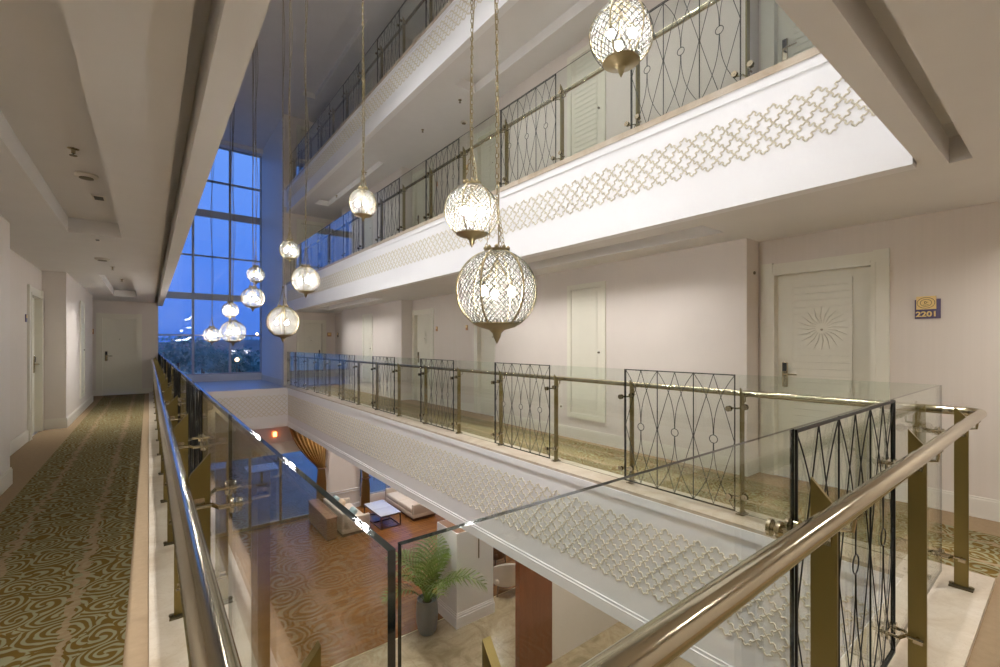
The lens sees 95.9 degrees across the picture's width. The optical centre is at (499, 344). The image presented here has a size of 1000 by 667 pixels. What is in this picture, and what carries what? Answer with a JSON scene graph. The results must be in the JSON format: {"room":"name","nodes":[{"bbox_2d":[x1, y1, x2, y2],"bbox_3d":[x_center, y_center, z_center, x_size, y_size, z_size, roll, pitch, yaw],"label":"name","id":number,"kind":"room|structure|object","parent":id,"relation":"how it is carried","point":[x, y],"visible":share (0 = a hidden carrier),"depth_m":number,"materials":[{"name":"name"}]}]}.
{"room":"hotel atrium balcony","nodes":[
{"label":"hotel atrium balcony","id":0,"kind":"room"},
{"bbox_2d":[0,215,9,475],"bbox_3d":[-3.675,-0.035,2.690,0.291,2.870,4.420,0,0,-38],"label":"wall","id":1,"kind":"structure","parent":0,"point":[4,224],"depth_m":4.35,"materials":[{"name":"paint"}]},
{"bbox_2d":[10,249,41,440],"bbox_3d":[-5.816,-0.035,5.039,0.198,2.870,18.300,0,0,-38],"label":"wall","id":2,"kind":"structure","parent":0,"point":[22,272],"depth_m":6.14,"materials":[{"name":"paint"}]},
{"bbox_2d":[27,284,43,440],"bbox_3d":[-7.218,0.269,6.921,0.164,2.287,1.083,0,0,-38],"label":"door","id":3,"kind":"structure","parent":2,"relation":"in","point":[35,297],"depth_m":7.24,"materials":[{"name":"paint"}]},
{"bbox_2d":[0,395,92,495],"bbox_3d":[-5.556,1.316,5.116,0.308,0.168,18.100,0,0,-38],"label":"baseboard","id":4,"kind":"structure","parent":2,"relation":"attached to","point":[6,479],"depth_m":6.47,"materials":[{"name":"paint"}]},
{"bbox_2d":[42,271,91,418],"bbox_3d":[-8.797,-0.035,9.264,0.291,2.870,4.470,0,0,-38],"label":"wall","id":5,"kind":"structure","parent":0,"point":[63,294],"depth_m":7.56,"materials":[{"name":"paint"}]},
{"bbox_2d":[80,301,84,398],"bbox_3d":[-8.668,0.100,9.360,0.030,1.980,0.721,0,0,-38],"label":"door","id":6,"kind":"structure","parent":5,"relation":"in","point":[82,304],"depth_m":9.33,"materials":[{"name":"paint"}]},
{"bbox_2d":[0,0,194,302],"bbox_3d":[-5.160,-1.370,5.424,1.728,0.300,18.100,0,0,-38],"label":"ceiling","id":7,"kind":"structure","parent":0,"point":[102,79],"depth_m":2.73,"materials":[{"name":"paint"}]},
{"bbox_2d":[67,147,78,156],"bbox_3d":[-3.005,-1.355,3.173,0.070,0.055,0.068,0,0,-38],"label":"sprinkler","id":8,"kind":"object","parent":7,"relation":"attached to","point":[73,150],"visible":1,"depth_m":3.17,"materials":[{"name":"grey metal"}]},
{"bbox_2d":[74,171,98,180],"bbox_3d":[-3.358,-1.363,3.659,0.150,0.034,0.150,0,0,-38],"label":"smoke detector","id":9,"kind":"object","parent":7,"relation":"attached to","point":[82,175],"visible":1,"depth_m":3.63,"materials":[{"name":"paint"}]},
{"bbox_2d":[79,176,93,180],"bbox_3d":[-3.358,-1.351,3.659,0.093,0.010,0.093,0,0,-38],"label":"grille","id":10,"kind":"object","parent":9,"relation":"attached to","point":[90,178],"depth_m":3.65,"materials":[{"name":"metal"}]},
{"bbox_2d":[91,195,105,200],"bbox_3d":[-3.764,-1.375,4.229,0.100,0.008,0.160,0,0,-38],"label":"ceiling vent","id":11,"kind":"object","parent":7,"relation":"in","point":[94,197],"visible":1,"depth_m":4.21,"materials":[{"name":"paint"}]},
{"bbox_2d":[92,297,157,390],"bbox_3d":[-10.672,-0.050,12.729,1.609,2.900,0.200,0,0,-38],"label":"wall","id":12,"kind":"structure","parent":0,"point":[149,311],"depth_m":12.94,"materials":[{"name":"paint"}]},
{"bbox_2d":[96,313,141,395],"bbox_3d":[-10.682,0.269,12.655,0.984,2.287,0.164,0,0,-38],"label":"door","id":13,"kind":"structure","parent":12,"relation":"in","point":[118,336],"depth_m":12.64,"materials":[{"name":"paint"}]},
{"bbox_2d":[92,388,152,395],"bbox_3d":[-10.606,1.325,12.643,1.609,0.150,0.015,0,0,-38],"label":"baseboard","id":14,"kind":"structure","parent":12,"relation":"attached to","point":[144,390],"depth_m":12.95,"materials":[{"name":"paint"}]},
{"bbox_2d":[149,392,257,666],"bbox_3d":[-5.018,1.401,6.738,0.366,0.058,16.199,0,0,-38],"label":"trim","id":15,"kind":"structure","parent":12,"relation":"attached to","point":[167,640],"depth_m":2.60,"materials":[{"name":"stone"}]},
{"bbox_2d":[151,353,395,666],"bbox_3d":[-5.079,0.805,6.746,0.200,1.134,16.046,0,0,-38],"label":"balustrade","id":16,"kind":"object","parent":15,"relation":"on","point":[197,435],"visible":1,"depth_m":1.43,"materials":[{"name":"clear glass"}]},
{"bbox_2d":[155,0,211,296],"bbox_3d":[-4.449,-1.450,5.978,0.072,0.140,18.100,0,0,-38],"label":"ceiling","id":17,"kind":"structure","parent":0,"point":[201,10],"depth_m":2.53,"materials":[{"name":"paint"}]},
{"bbox_2d":[158,0,270,305],"bbox_3d":[-5.015,-4.465,6.866,0.132,6.670,16.003,0,0,-38],"label":"ceiling","id":18,"kind":"structure","parent":0,"point":[233,28],"depth_m":2.12,"materials":[{"name":"paint"}]},
{"bbox_2d":[195,379,286,391],"bbox_3d":[-9.597,1.475,15.417,3.380,0.150,4.438,0,0,-38],"label":"floor","id":19,"kind":"structure","parent":0,"point":[212,386],"depth_m":15.46,"materials":[{"name":"grey"}]},
{"bbox_2d":[207,388,287,430],"bbox_3d":[-8.190,2.020,13.700,3.200,1.240,0.118,0,0,-38],"label":"trim","id":20,"kind":"structure","parent":19,"relation":"attached to","point":[258,408],"depth_m":14.11,"materials":[{"name":"paint"}]},
{"bbox_2d":[262,118,286,379],"bbox_3d":[-8.524,-3.290,17.001,0.250,9.420,3.900,0,0,-38],"label":"wall","id":21,"kind":"structure","parent":0,"point":[272,346],"depth_m":16.64,"materials":[{"name":"white paint"}]},
{"bbox_2d":[158,147,261,374],"bbox_3d":[-11.046,-3.243,17.268,3.410,8.815,0.140,0,0,-38],"label":"window","id":22,"kind":"structure","parent":21,"relation":"in","point":[199,212],"depth_m":17.51,"materials":[{"name":"silver metal"}]},
{"bbox_2d":[186,373,261,381],"bbox_3d":[-11.036,1.270,17.263,3.390,0.260,0.240,0,0,-38],"label":"trim","id":23,"kind":"structure","parent":21,"relation":"attached to","point":[244,376],"depth_m":17.41,"materials":[{"name":"paint"}]},
{"bbox_2d":[261,374,282,385],"bbox_3d":[-8.568,1.300,16.840,0.018,0.200,3.700,0,0,-38],"label":"baseboard","id":24,"kind":"structure","parent":21,"relation":"attached to","point":[263,377],"depth_m":16.56,"materials":[{"name":"paint"}]},
{"bbox_2d":[219,0,355,155],"bbox_3d":[-5.016,-7.840,9.529,4.000,0.420,20.200,0,0,-38],"label":"ceiling","id":25,"kind":"structure","parent":0,"point":[324,17],"depth_m":12.46,"materials":[{"name":"paint"}]},
{"bbox_2d":[203,169,220,344],"bbox_3d":[-6.844,-3.895,10.704,0.348,7.809,0.369,0,0,3],"label":"pendant lamp","id":26,"kind":"object","parent":25,"relation":"hanging from","point":[215,331],"visible":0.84,"depth_m":10.70,"materials":[{"name":"white glass"}]},
{"bbox_2d":[221,113,238,319],"bbox_3d":[-5.937,-4.170,9.915,0.320,7.260,0.339,0,0,19],"label":"pendant lamp","id":27,"kind":"object","parent":25,"relation":"hanging from","point":[230,302],"visible":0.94,"depth_m":9.91,"materials":[{"name":"white glass"}]},
{"bbox_2d":[220,103,245,345],"bbox_3d":[-6.067,-3.882,10.244,0.482,7.850,0.513,0,0,-4],"label":"pendant lamp","id":28,"kind":"object","parent":25,"relation":"hanging from","point":[229,329],"visible":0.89,"depth_m":10.24,"materials":[{"name":"white glass"}]},
{"bbox_2d":[241,53,264,311],"bbox_3d":[-4.707,-4.212,8.579,0.387,7.176,0.410,0,0,16],"label":"pendant lamp","id":29,"kind":"object","parent":25,"relation":"hanging from","point":[251,287],"visible":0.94,"depth_m":8.57,"materials":[{"name":"white glass"}]},
{"bbox_2d":[247,44,264,284],"bbox_3d":[-5.032,-4.521,9.289,0.320,6.600,0.339,0,0,45],"label":"pendant lamp","id":30,"kind":"object","parent":25,"relation":"hanging from","point":[258,271],"visible":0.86,"depth_m":9.28,"materials":[{"name":"white glass"}]},
{"bbox_2d":[266,0,299,341],"bbox_3d":[-3.920,-3.919,8.139,0.575,7.762,0.540,0,0,-2],"label":"pendant lamp","id":31,"kind":"object","parent":25,"relation":"hanging from","point":[283,308],"visible":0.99,"depth_m":8.13,"materials":[{"name":"white glass"}]},
{"bbox_2d":[279,0,299,262],"bbox_3d":[-3.653,-4.620,7.828,0.339,6.400,0.320,0,0,-40],"label":"pendant lamp","id":32,"kind":"object","parent":25,"relation":"hanging from","point":[288,240],"visible":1,"depth_m":7.82,"materials":[{"name":"white glass"}]},
{"bbox_2d":[291,0,319,297],"bbox_3d":[-3.092,-4.282,7.174,0.441,7.076,0.416,0,0,-42],"label":"pendant lamp","id":33,"kind":"object","parent":25,"relation":"hanging from","point":[304,291],"visible":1,"depth_m":7.17,"materials":[{"name":"grey metal"}]},
{"bbox_2d":[348,0,376,221],"bbox_3d":[-1.614,-4.626,5.309,0.339,6.371,0.320,0,0,-41],"label":"pendant lamp","id":34,"kind":"object","parent":25,"relation":"hanging from","point":[362,189],"visible":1,"depth_m":5.30,"materials":[{"name":"white glass"}]},
{"bbox_2d":[444,0,497,246],"bbox_3d":[-0.224,-4.300,3.591,0.416,7.052,0.441,0,0,15],"label":"pendant lamp","id":35,"kind":"object","parent":25,"relation":"hanging from","point":[472,185],"visible":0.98,"depth_m":3.55,"materials":[{"name":"grey metal"}]},
{"bbox_2d":[456,0,536,342],"bbox_3d":[-0.022,-3.904,3.152,0.540,7.792,0.575,0,0,-39],"label":"pendant lamp","id":36,"kind":"object","parent":25,"relation":"hanging from","point":[495,327],"visible":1,"depth_m":3.09,"materials":[{"name":"white glass"}]},
{"bbox_2d":[589,0,653,76],"bbox_3d":[0.702,-4.675,2.613,0.348,6.249,0.369,0,0,34],"label":"pendant lamp","id":37,"kind":"object","parent":25,"relation":"hanging from","point":[620,61],"visible":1,"depth_m":2.57,"materials":[{"name":"white glass"}]},
{"bbox_2d":[283,114,334,384],"bbox_3d":[-6.688,-3.300,15.834,1.712,9.400,0.200,0,0,-38],"label":"wall","id":38,"kind":"structure","parent":0,"point":[290,343],"depth_m":15.43,"materials":[{"name":"paint"}]},
{"bbox_2d":[284,379,334,384],"bbox_3d":[-6.621,1.325,15.748,1.712,0.150,0.015,0,0,-38],"label":"baseboard","id":39,"kind":"structure","parent":38,"relation":"attached to","point":[332,380],"depth_m":15.46,"materials":[{"name":"paint"}]},
{"bbox_2d":[297,319,325,384],"bbox_3d":[-6.629,0.269,15.813,0.980,2.287,0.164,0,0,-38],"label":"door","id":40,"kind":"structure","parent":38,"relation":"in","point":[311,334],"depth_m":15.82,"materials":[{"name":"paint"}]},
{"bbox_2d":[297,219,325,276],"bbox_3d":[-6.629,-3.182,15.813,0.980,2.287,0.164,0,0,-38],"label":"door","id":41,"kind":"structure","parent":38,"relation":"in","point":[312,228],"depth_m":15.84,"materials":[{"name":"paint"}]},
{"bbox_2d":[297,124,325,174],"bbox_3d":[-6.629,-6.421,15.813,0.980,2.287,0.164,0,0,-38],"label":"door","id":42,"kind":"structure","parent":38,"relation":"in","point":[301,131],"depth_m":15.70,"materials":[{"name":"paint"}]},
{"bbox_2d":[286,0,453,188],"bbox_3d":[-2.232,-5.289,9.100,0.335,0.058,15.899,0,0,-38],"label":"trim","id":43,"kind":"structure","parent":38,"relation":"attached to","point":[450,1],"depth_m":8.85,"materials":[{"name":"stone"}]},
{"bbox_2d":[290,0,447,182],"bbox_3d":[-2.198,-5.885,9.136,0.198,1.134,15.816,0,0,-38],"label":"balustrade","id":44,"kind":"object","parent":43,"relation":"on","point":[404,22],"visible":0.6,"depth_m":10.48,"materials":[{"name":"black metal"}]},
{"bbox_2d":[286,0,518,213],"bbox_3d":[-2.322,-4.861,9.039,0.112,0.802,15.884,0,0,-38],"label":"balcony fascia","id":45,"kind":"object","parent":38,"relation":"attached to","point":[448,37],"depth_m":8.16,"materials":[{"name":"paint"}]},
{"bbox_2d":[286,47,819,284],"bbox_3d":[-2.232,-2.049,9.100,0.335,0.058,15.899,0,0,-38],"label":"trim","id":46,"kind":"structure","parent":38,"relation":"attached to","point":[813,51],"depth_m":4.21,"materials":[{"name":"stone"}]},
{"bbox_2d":[290,0,754,280],"bbox_3d":[-2.198,-2.645,9.136,0.198,1.134,15.816,0,0,-38],"label":"balustrade","id":47,"kind":"object","parent":46,"relation":"on","point":[749,64],"visible":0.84,"depth_m":5.85,"materials":[{"name":"black metal"}]},
{"bbox_2d":[286,53,916,311],"bbox_3d":[-2.322,-1.561,9.039,0.112,0.922,15.884,0,0,-38],"label":"balcony fascia","id":48,"kind":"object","parent":38,"relation":"attached to","point":[800,128],"depth_m":3.97,"materials":[{"name":"paint"}]},
{"bbox_2d":[283,385,994,604],"bbox_3d":[-2.214,1.401,8.923,0.365,0.058,16.199,0,0,-38],"label":"trim","id":49,"kind":"structure","parent":38,"relation":"attached to","point":[983,585],"depth_m":3.99,"materials":[{"name":"stone"}]},
{"bbox_2d":[287,352,968,568],"bbox_3d":[-2.200,0.805,8.976,0.198,1.134,16.066,0,0,-38],"label":"balustrade","id":50,"kind":"object","parent":49,"relation":"on","point":[918,408],"visible":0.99,"depth_m":4.49,"materials":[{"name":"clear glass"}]},
{"bbox_2d":[237,426,384,505],"bbox_3d":[-7.225,4.350,15.700,11.500,3.500,0.250,0,0,-38],"label":"wall","id":51,"kind":"structure","parent":0,"point":[341,474],"depth_m":16.44,"materials":[{"name":"paint"}]},
{"bbox_2d":[237,441,300,458],"bbox_3d":[-8.260,3.510,14.710,4.950,0.380,0.060,0,0,-38],"label":"trim","id":52,"kind":"structure","parent":51,"relation":"attached to","point":[288,446],"depth_m":15.00,"materials":[{"name":"paint"}]},
{"bbox_2d":[329,487,359,506],"bbox_3d":[-5.818,5.735,16.619,1.310,0.730,0.030,0,0,-38],"label":"baseboard","id":53,"kind":"structure","parent":51,"relation":"attached to","point":[356,504],"depth_m":16.84,"materials":[{"name":"white paint"}]},
{"bbox_2d":[360,469,387,495],"bbox_3d":[-4.088,4.540,18.093,3.210,2.480,0.070,0,0,-38],"label":"window","id":54,"kind":"structure","parent":51,"relation":"in","point":[386,485],"depth_m":17.42,"materials":[{"name":"silver metal"}]},
{"bbox_2d":[287,0,445,128],"bbox_3d":[-0.911,-7.950,8.735,1.900,0.300,18.100,0,0,-38],"label":"ceiling","id":55,"kind":"structure","parent":0,"point":[343,54],"depth_m":11.97,"materials":[{"name":"paint"}]},
{"bbox_2d":[342,35,411,393],"bbox_3d":[-3.740,-3.325,13.205,0.291,9.450,4.470,0,0,-38],"label":"wall","id":56,"kind":"structure","parent":0,"point":[391,321],"depth_m":12.12,"materials":[{"name":"paint"}]},
{"bbox_2d":[362,313,371,382],"bbox_3d":[-3.863,0.100,13.102,0.030,1.980,0.721,0,0,-38],"label":"door","id":57,"kind":"structure","parent":56,"relation":"in","point":[366,320],"depth_m":13.10,"materials":[{"name":"paint"}]},
{"bbox_2d":[362,194,371,247],"bbox_3d":[-3.863,-3.350,13.102,0.030,1.980,0.721,0,0,-38],"label":"door","id":58,"kind":"structure","parent":56,"relation":"in","point":[368,221],"depth_m":13.04,"materials":[{"name":"paint"}]},
{"bbox_2d":[364,78,371,97],"bbox_3d":[-3.863,-6.590,13.102,0.030,1.980,0.721,0,0,-38],"label":"door","id":59,"kind":"structure","parent":56,"relation":"in","point":[368,87],"depth_m":13.04,"materials":[{"name":"paint"}]},
{"bbox_2d":[291,0,635,220],"bbox_3d":[-0.911,-4.790,8.735,1.900,0.620,18.100,0,0,-38],"label":"ceiling","id":60,"kind":"structure","parent":0,"point":[532,33],"depth_m":7.94,"materials":[{"name":"paint"}]},
{"bbox_2d":[241,500,695,666],"bbox_3d":[-1.524,6.150,8.383,11.100,0.100,18.300,0,0,-38],"label":"floor","id":61,"kind":"structure","parent":0,"point":[302,588],"depth_m":10.38,"materials":[{"name":"brown wood"}]},
{"bbox_2d":[289,427,326,502],"bbox_3d":[-6.672,4.378,15.698,1.264,3.425,0.282,0,0,-31],"label":"curtain","id":62,"kind":"object","parent":61,"relation":"on","point":[313,451],"visible":0.49,"depth_m":15.80,"materials":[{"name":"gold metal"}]},
{"bbox_2d":[308,499,337,540],"bbox_3d":[-5.854,5.740,14.835,0.340,0.720,2.100,0,0,-38],"label":"base cabinet","id":63,"kind":"object","parent":61,"relation":"on","point":[321,517],"visible":1,"depth_m":14.41,"materials":[{"name":"brown wood"}]},
{"bbox_2d":[323,497,369,536],"bbox_3d":[-5.224,5.730,15.262,0.920,0.740,2.000,0,0,-38],"label":"sofa","id":64,"kind":"object","parent":61,"relation":"on","point":[346,526],"visible":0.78,"depth_m":14.52,"materials":[{"name":"beige fabric"}]},
{"bbox_2d":[345,503,357,509],"bbox_3d":[-5.412,5.765,15.667,0.720,0.170,0.862,0,0,-38],"label":"seat cushion","id":65,"kind":"object","parent":64,"relation":"on","point":[348,505],"depth_m":15.92,"materials":[{"name":"beige fabric"}]},
{"bbox_2d":[361,470,370,506],"bbox_3d":[-5.030,4.688,16.935,0.371,2.805,0.282,0,0,-45],"label":"curtain","id":66,"kind":"object","parent":61,"relation":"on","point":[365,487],"visible":0.46,"depth_m":16.92,"materials":[{"name":"brown fabric"}]},
{"bbox_2d":[364,500,400,529],"bbox_3d":[-4.092,5.875,15.624,0.720,0.450,1.500,0,0,-38],"label":"coffee table","id":67,"kind":"object","parent":61,"relation":"on","point":[381,508],"visible":1,"depth_m":15.45,"materials":[{"name":"stone"}]},
{"bbox_2d":[385,487,434,520],"bbox_3d":[-3.335,5.730,16.703,0.950,0.740,2.350,0,0,-38],"label":"sofa","id":68,"kind":"object","parent":61,"relation":"on","point":[410,508],"visible":0.52,"depth_m":16.12,"materials":[{"name":"beige fabric"}]},
{"bbox_2d":[387,491,408,504],"bbox_3d":[-3.735,5.765,17.053,0.750,0.170,1.037,0,0,-38],"label":"seat cushion","id":69,"kind":"object","parent":68,"relation":"on","point":[393,497],"depth_m":16.86,"materials":[{"name":"beige fabric"}]},
{"bbox_2d":[399,498,416,512],"bbox_3d":[-3.093,5.765,16.229,0.750,0.170,1.037,0,0,-38],"label":"seat cushion","id":70,"kind":"object","parent":68,"relation":"on","point":[405,504],"depth_m":16.13,"materials":[{"name":"beige fabric"}]},
{"bbox_2d":[331,588,513,666],"bbox_3d":[-2.225,6.149,9.283,11.100,0.103,0.020,0,0,-38],"label":"trim","id":71,"kind":"structure","parent":61,"relation":"on","point":[512,588],"depth_m":9.11,"materials":[{"name":"gold metal"}]},
{"bbox_2d":[379,534,487,635],"bbox_3d":[-1.360,5.178,9.400,2.217,1.845,1.622,0,0,19],"label":"potted palm","id":72,"kind":"object","parent":61,"relation":"on","point":[427,603],"visible":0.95,"depth_m":9.52,"materials":[{"name":"plant"}]},
{"bbox_2d":[416,593,437,635],"bbox_3d":[-1.548,5.740,9.569,0.470,0.720,0.470,0,0,-38],"label":"pot","id":73,"kind":"object","parent":72,"relation":"attached to","point":[426,608],"depth_m":9.39,"materials":[{"name":"ceramic"}]},
{"bbox_2d":[437,520,494,629],"bbox_3d":[-0.800,5.082,10.317,1.030,2.035,0.890,0,0,-38],"label":"column","id":74,"kind":"structure","parent":61,"relation":"on","point":[463,605],"depth_m":9.93,"materials":[{"name":"white paint"}]},
{"bbox_2d":[493,547,505,565],"bbox_3d":[-0.157,5.681,12.507,0.680,0.842,0.758,0,0,32],"label":"tub chair","id":75,"kind":"object","parent":61,"relation":"on","point":[497,554],"visible":0.2,"depth_m":12.19,"materials":[{"name":"brown wood"}]},
{"bbox_2d":[493,563,514,596],"bbox_3d":[0.152,5.681,11.129,0.758,0.842,0.680,0,0,-8],"label":"tub chair","id":76,"kind":"object","parent":61,"relation":"on","point":[503,574],"visible":0.67,"depth_m":10.83,"materials":[{"name":"beige fabric"}]},
{"bbox_2d":[0,384,999,666],"bbox_3d":[-3.033,1.415,7.082,6.720,0.030,18.100,0,0,-38],"label":"floor","id":77,"kind":"structure","parent":0,"point":[74,513],"depth_m":3.53,"materials":[{"name":"carpet"}]},
{"bbox_2d":[840,575,986,666],"bbox_3d":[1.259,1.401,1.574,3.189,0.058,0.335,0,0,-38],"label":"trim","id":78,"kind":"structure","parent":77,"relation":"on","point":[954,618],"depth_m":2.17,"materials":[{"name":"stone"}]},
{"bbox_2d":[398,385,986,666],"bbox_3d":[1.290,0.805,1.537,3.846,1.134,0.196,0,0,-38],"label":"balustrade","id":79,"kind":"object","parent":78,"relation":"on","point":[660,641],"visible":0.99,"depth_m":1.21,"materials":[{"name":"clear glass"}]},
{"bbox_2d":[515,560,618,666],"bbox_3d":[1.927,4.350,9.551,4.220,3.500,0.300,0,0,-38],"label":"wall","id":80,"kind":"structure","parent":0,"point":[533,591],"depth_m":8.55,"materials":[{"name":"red wood"}]},
{"bbox_2d":[495,0,758,459],"bbox_3d":[1.383,-1.655,6.630,0.291,6.110,4.420,0,0,-38],"label":"wall","id":81,"kind":"structure","parent":0,"point":[696,309],"depth_m":5.62,"materials":[{"name":"paint"}]},
{"bbox_2d":[567,281,605,422],"bbox_3d":[1.242,0.100,6.549,0.030,1.980,0.721,0,0,-38],"label":"door","id":82,"kind":"structure","parent":81,"relation":"in","point":[586,308],"depth_m":6.52,"materials":[{"name":"paint"}]},
{"bbox_2d":[567,33,605,156],"bbox_3d":[1.242,-3.350,6.549,0.030,1.980,0.721,0,0,-38],"label":"door","id":83,"kind":"structure","parent":81,"relation":"in","point":[586,103],"depth_m":6.55,"materials":[{"name":"paint"}]},
{"bbox_2d":[295,0,999,312],"bbox_3d":[-3.001,-1.445,7.106,7.200,0.620,18.100,0,0,-38],"label":"ceiling","id":84,"kind":"structure","parent":0,"point":[961,176],"depth_m":3.27,"materials":[{"name":"paint"}]},
{"bbox_2d":[335,0,999,499],"bbox_3d":[-0.372,-3.325,9.281,0.198,9.450,18.300,0,0,-38],"label":"wall","id":85,"kind":"structure","parent":0,"point":[952,256],"depth_m":3.90,"materials":[{"name":"paint"}]},
{"bbox_2d":[412,308,433,403],"bbox_3d":[-1.854,0.269,11.100,0.164,2.287,1.083,0,0,-38],"label":"door","id":86,"kind":"structure","parent":85,"relation":"in","point":[422,320],"depth_m":11.19,"materials":[{"name":"paint"}]},
{"bbox_2d":[412,161,433,226],"bbox_3d":[-1.854,-3.182,11.100,0.164,2.287,1.083,0,0,-38],"label":"door","id":87,"kind":"structure","parent":85,"relation":"in","point":[418,190],"depth_m":11.28,"materials":[{"name":"paint"}]},
{"bbox_2d":[474,300,494,415],"bbox_3d":[-0.147,0.269,8.910,0.164,2.287,1.083,0,0,-38],"label":"door","id":88,"kind":"structure","parent":85,"relation":"in","point":[484,342],"depth_m":9.14,"materials":[{"name":"paint"}]},
{"bbox_2d":[474,122,494,198],"bbox_3d":[-0.147,-3.182,8.910,0.164,2.287,1.083,0,0,-38],"label":"door","id":89,"kind":"structure","parent":85,"relation":"in","point":[484,154],"depth_m":9.07,"materials":[{"name":"paint"}]},
{"bbox_2d":[335,379,999,521],"bbox_3d":[-0.510,1.316,9.047,0.308,0.168,18.100,0,0,-38],"label":"baseboard","id":90,"kind":"structure","parent":85,"relation":"attached to","point":[980,507],"depth_m":5.39,"materials":[{"name":"paint"}]},
{"bbox_2d":[761,0,814,70],"bbox_3d":[3.249,-3.182,4.551,0.164,2.287,1.083,0,0,-38],"label":"door","id":91,"kind":"structure","parent":85,"relation":"in","point":[781,38],"depth_m":4.84,"materials":[{"name":"paint"}]},
{"bbox_2d":[761,248,889,498],"bbox_3d":[3.249,0.269,4.551,0.164,2.287,1.083,0,0,-38],"label":"door","id":92,"kind":"structure","parent":85,"relation":"in","point":[826,320],"depth_m":4.53,"materials":[{"name":"paint"}]},
{"bbox_2d":[915,296,940,318],"bbox_3d":[3.687,-0.322,3.887,0.028,0.193,0.164,0,0,-38],"label":"room sign","id":93,"kind":"object","parent":85,"relation":"attached to","point":[926,307],"visible":1,"depth_m":3.88,"materials":[{"name":"blue"}]},
{"bbox_2d":[775,0,941,159],"bbox_3d":[1.242,-4.465,1.672,3.383,6.670,0.116,0,0,-38],"label":"ceiling","id":94,"kind":"structure","parent":0,"point":[846,33],"depth_m":1.87,"materials":[{"name":"paint"}]},
{"bbox_2d":[864,0,951,124],"bbox_3d":[1.235,-1.400,1.529,3.571,0.200,0.106,0,0,-38],"label":"ceiling","id":95,"kind":"structure","parent":0,"point":[879,9],"depth_m":2.02,"materials":[{"name":"paint"}]},
{"bbox_3d":[0.526,2.015,9.981,5.900,1.170,18.300,0,0,-38],"label":"ceiling","id":96,"kind":"structure","parent":0,"visible":0},
{"bbox_2d":[287,388,901,666],"bbox_3d":[-2.212,2.020,8.697,0.118,1.240,15.240,0,0,-38],"label":"fascia","id":97,"kind":"structure","parent":96,"relation":"attached to","point":[632,558],"depth_m":4.58,"materials":[{"name":"paint"}]},
{"label":"outside","id":98,"kind":"structure","parent":0,"visible":0},
{"bbox_2d":[181,370,234,373],"bbox_3d":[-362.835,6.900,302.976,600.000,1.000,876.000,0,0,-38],"label":"ground","id":99,"kind":"structure","parent":98,"point":[187,370],"depth_m":103.73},
{"bbox_2d":[158,330,194,368],"bbox_3d":[-70.811,1.575,96.863,12.084,9.704,12.213,0,0,44],"label":"tree","id":100,"kind":"object","parent":99,"relation":"on","point":[167,343],"visible":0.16,"depth_m":96.14,"materials":[{"name":"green plant"}]},
{"bbox_2d":[159,336,216,355],"bbox_3d":[-79.944,1.488,115.115,13.102,9.850,13.328,0,0,-22],"label":"tree","id":101,"kind":"object","parent":99,"relation":"on","point":[186,339],"visible":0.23,"depth_m":113.45,"materials":[{"name":"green plant"}]},
{"bbox_2d":[162,341,217,373],"bbox_3d":[-54.774,2.870,77.214,8.707,7.099,10.039,0,0,18],"label":"tree","id":102,"kind":"object","parent":99,"relation":"on","point":[172,351],"visible":0.66,"depth_m":78.13,"materials":[{"name":"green plant"}]},
{"bbox_2d":[172,337,241,373],"bbox_3d":[-57.621,2.392,88.140,12.453,8.048,11.986,0,0,-42],"label":"tree","id":103,"kind":"object","parent":99,"relation":"on","point":[211,351],"visible":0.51,"depth_m":88.60,"materials":[{"name":"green plant"}]},
{"bbox_2d":[206,350,244,372],"bbox_3d":[-57.708,3.596,94.148,9.305,5.655,9.627,0,0,42],"label":"tree","id":104,"kind":"object","parent":99,"relation":"on","point":[235,350],"visible":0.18,"depth_m":91.74,"materials":[{"name":"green plant"}]},
{"bbox_2d":[212,340,259,353],"bbox_3d":[-73.658,2.550,130.670,16.800,7.700,8.600,0,0,-29],"label":"building","id":105,"kind":"structure","parent":99,"relation":"on","point":[254,344],"depth_m":126.38,"materials":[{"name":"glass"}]},
{"bbox_2d":[217,349,259,372],"bbox_3d":[-51.978,3.639,91.252,9.883,5.573,9.559,0,0,-17],"label":"tree","id":106,"kind":"object","parent":99,"relation":"on","point":[240,365],"visible":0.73,"depth_m":90.48,"materials":[{"name":"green plant"}]},
{"bbox_2d":[232,345,259,371],"bbox_3d":[-53.207,3.182,97.090,11.834,6.481,9.991,0,0,-20],"label":"tree","id":107,"kind":"object","parent":99,"relation":"on","point":[243,349],"visible":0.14,"depth_m":96.03,"materials":[{"name":"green plant"}]},
{"bbox_2d":[238,451,389,532],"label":"window","id":108,"kind":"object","parent":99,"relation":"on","point":[296,491],"depth_m":19.04,"materials":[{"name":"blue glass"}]},
{"bbox_2d":[244,462,278,485],"bbox_3d":[-10.445,5.745,19.751,1.200,0.750,1.200,0,0,-38],"label":"table","id":109,"kind":"object","parent":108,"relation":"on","point":[260,468],"visible":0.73,"depth_m":19.71,"materials":[{"name":"white paint"}]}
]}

